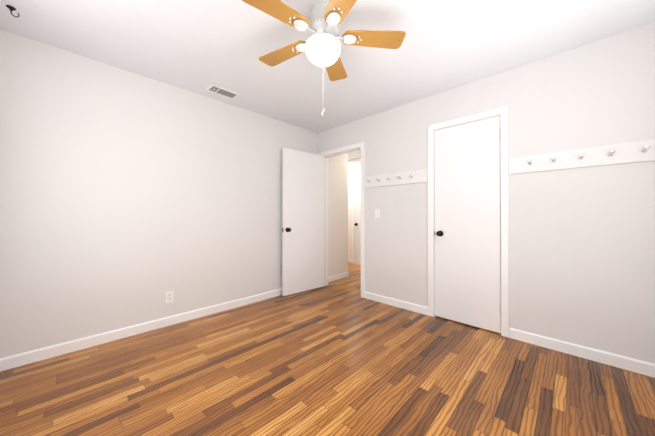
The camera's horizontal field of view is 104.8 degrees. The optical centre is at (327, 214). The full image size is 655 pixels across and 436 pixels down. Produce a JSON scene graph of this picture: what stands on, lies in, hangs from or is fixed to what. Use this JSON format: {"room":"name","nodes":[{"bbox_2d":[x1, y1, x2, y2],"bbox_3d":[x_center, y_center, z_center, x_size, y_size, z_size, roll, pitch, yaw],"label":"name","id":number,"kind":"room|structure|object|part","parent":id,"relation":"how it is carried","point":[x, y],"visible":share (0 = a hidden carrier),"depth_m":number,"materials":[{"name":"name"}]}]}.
{"room":"empty bedroom","nodes":[
{"label":"empty bedroom","id":0,"kind":"room"},
{"bbox_2d":[0,29,347,357],"bbox_3d":[-1.107,-0.100,3.160,0.123,2.440,4.133,0,0,44],"label":"wall","id":1,"kind":"structure","parent":0,"point":[128,198],"depth_m":2.30,"materials":[{"name":"paint"}]},
{"bbox_2d":[0,288,281,370],"bbox_3d":[-1.274,1.075,2.887,0.013,0.088,3.220,0,0,44],"label":"baseboard","id":2,"kind":"structure","parent":1,"relation":"attached to","point":[20,359],"depth_m":2.25,"materials":[{"name":"white wood"}]},
{"bbox_2d":[166,290,173,302],"bbox_3d":[-1.598,0.832,2.555,0.008,0.114,0.070,0,0,44],"label":"wall outlet","id":3,"kind":"object","parent":1,"relation":"attached to","point":[169,296],"visible":1,"depth_m":2.55,"materials":[{"name":"white plastic"}]},
{"bbox_2d":[328,272,347,281],"bbox_3d":[0.155,1.084,4.364,0.013,0.088,0.610,0,0,44],"label":"baseboard","id":4,"kind":"structure","parent":1,"relation":"attached to","point":[338,276],"depth_m":4.38,"materials":[{"name":"white wood"}]},
{"bbox_2d":[0,263,654,435],"bbox_3d":[-0.197,1.195,3.133,7.020,0.150,5.970,0,0,44],"label":"floor","id":5,"kind":"structure","parent":0,"point":[341,357],"depth_m":1.67,"materials":[{"name":"brown wood"}]},
{"bbox_2d":[0,0,654,159],"bbox_3d":[-0.197,-1.395,3.149,7.020,0.150,5.970,0,0,44],"label":"ceiling","id":6,"kind":"structure","parent":0,"point":[200,47],"depth_m":1.93,"materials":[{"name":"paint"}]},
{"bbox_2d":[6,5,19,16],"bbox_3d":[-2.026,-1.304,1.624,0.044,0.051,0.057,0,0,44],"label":"ceiling hook","id":7,"kind":"object","parent":6,"relation":"attached to","point":[11,8],"visible":1,"depth_m":1.62,"materials":[{"name":"grey metal"}]},
{"bbox_2d":[206,84,239,98],"bbox_3d":[-1.122,-1.316,2.714,0.160,0.012,0.300,0,0,44],"label":"ceiling vent","id":8,"kind":"object","parent":6,"relation":"in","point":[216,89],"visible":1,"depth_m":2.70,"materials":[{"name":"white metal"}]},
{"bbox_2d":[242,0,405,116],"bbox_3d":[-0.054,-0.984,1.641,1.042,0.689,1.026,0,0,44],"label":"ceiling fan","id":9,"kind":"object","parent":6,"relation":"hanging from","point":[321,46],"visible":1,"depth_m":1.59,"materials":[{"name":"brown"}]},
{"bbox_3d":[-0.281,-1.166,1.438,0.410,0.006,0.152,0,5,-40],"label":"blade","id":10,"kind":"part","parent":9,"relation":"part of","materials":[{"name":"brown wood"}]},
{"label":"blade","id":11,"kind":"part","parent":9,"relation":"part of","materials":[{"name":"brown wood"}]},
{"bbox_3d":[-0.029,-1.048,1.649,0.236,0.113,0.236,0,0,44],"label":"lamp shade","id":12,"kind":"part","parent":9,"relation":"part of","materials":[{"name":"white glass"}]},
{"bbox_3d":[-0.029,-0.806,1.648,0.012,0.332,0.025,0,0,44],"label":"chain","id":13,"kind":"part","parent":9,"relation":"part of","materials":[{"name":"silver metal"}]},
{"bbox_3d":[0.051,-1.163,1.970,0.152,0.006,0.410,-5,-2,14],"label":"blade","id":14,"kind":"part","parent":9,"relation":"part of","materials":[{"name":"brown wood"}]},
{"bbox_3d":[0.095,-1.167,1.344,0.152,0.006,0.410,6,-2,-22],"label":"blade","id":15,"kind":"part","parent":9,"relation":"part of","materials":[{"name":"brown wood"}]},
{"bbox_3d":[0.300,-1.165,1.673,0.410,0.006,0.152,0,-5,-4],"label":"blade","id":16,"kind":"part","parent":9,"relation":"part of","materials":[{"name":"brown wood"}]},
{"bbox_2d":[348,158,360,258],"bbox_3d":[0.604,-0.082,5.988,3.820,2.440,0.120,0,0,44],"label":"wall","id":17,"kind":"structure","parent":0,"point":[354,165],"depth_m":5.96,"materials":[{"name":"paint"}]},
{"bbox_2d":[348,259,360,264],"bbox_3d":[0.514,1.094,5.974,3.700,0.088,0.013,0,0,44],"label":"baseboard","id":18,"kind":"structure","parent":17,"relation":"attached to","point":[349,260],"depth_m":5.84,"materials":[{"name":"white wood"}]},
{"bbox_2d":[352,172,360,263],"bbox_3d":[0.916,0.076,5.590,0.936,2.118,0.016,0,0,44],"label":"door frame","id":19,"kind":"structure","parent":17,"relation":"attached to","point":[355,173],"depth_m":5.88,"materials":[{"name":"white wood"}]},
{"bbox_2d":[354,174,360,260],"bbox_3d":[0.895,0.102,5.568,0.810,2.043,0.076,0,0,44],"label":"hall door","id":20,"kind":"structure","parent":17,"relation":"in","point":[357,217],"depth_m":5.81,"materials":[{"name":"white wood"}]},
{"bbox_2d":[318,22,654,363],"bbox_3d":[1.213,-0.102,2.816,3.700,2.440,0.120,0,0,44],"label":"wall","id":21,"kind":"structure","parent":0,"point":[581,256],"depth_m":2.07,"materials":[{"name":"paint"}]},
{"bbox_2d":[282,148,323,295],"bbox_3d":[-0.337,0.097,3.702,0.750,2.030,0.177,0,0,-42],"label":"bedroom door","id":22,"kind":"structure","parent":21,"relation":"in","point":[302,221],"depth_m":3.65,"materials":[{"name":"white wood"}]},
{"bbox_2d":[317,142,364,297],"bbox_3d":[0.214,0.070,3.778,0.921,2.108,0.152,0,0,44],"label":"trim","id":23,"kind":"structure","parent":21,"relation":"attached to","point":[345,150],"depth_m":3.64,"materials":[{"name":"white wood"}]},
{"bbox_2d":[375,209,379,217],"bbox_3d":[0.643,-0.014,3.272,0.070,0.114,0.014,0,0,44],"label":"light switch","id":24,"kind":"object","parent":21,"relation":"attached to","point":[377,213],"visible":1,"depth_m":3.27,"materials":[{"name":"white plastic"}]},
{"bbox_2d":[363,169,427,187],"bbox_3d":[0.776,-0.436,3.086,0.870,0.143,0.102,0,0,44],"label":"peg rail","id":25,"kind":"object","parent":21,"relation":"attached to","point":[415,176],"visible":1,"depth_m":3.06,"materials":[{"name":"white paint"}]},
{"bbox_2d":[434,116,500,332],"bbox_3d":[1.383,0.090,2.548,0.614,2.030,0.106,0,0,44],"label":"closet door","id":26,"kind":"structure","parent":21,"relation":"in","point":[467,232],"depth_m":2.54,"materials":[{"name":"white wood"}]},
{"bbox_2d":[428,106,508,337],"bbox_3d":[1.427,0.063,2.598,0.736,2.108,0.137,0,0,44],"label":"trim","id":27,"kind":"structure","parent":21,"relation":"attached to","point":[502,112],"depth_m":2.35,"materials":[{"name":"white wood"}]},
{"bbox_2d":[364,291,654,377],"bbox_3d":[1.496,1.072,2.444,2.785,0.088,0.013,0,0,44],"label":"baseboard","id":28,"kind":"structure","parent":21,"relation":"attached to","point":[628,363],"depth_m":2.03,"materials":[{"name":"white wood"}]},
{"bbox_2d":[508,139,654,173],"bbox_3d":[2.044,-0.444,1.863,1.173,0.143,0.102,0,0,44],"label":"peg rail","id":29,"kind":"object","parent":21,"relation":"attached to","point":[637,151],"visible":1,"depth_m":1.95,"materials":[{"name":"white paint"}]}
]}

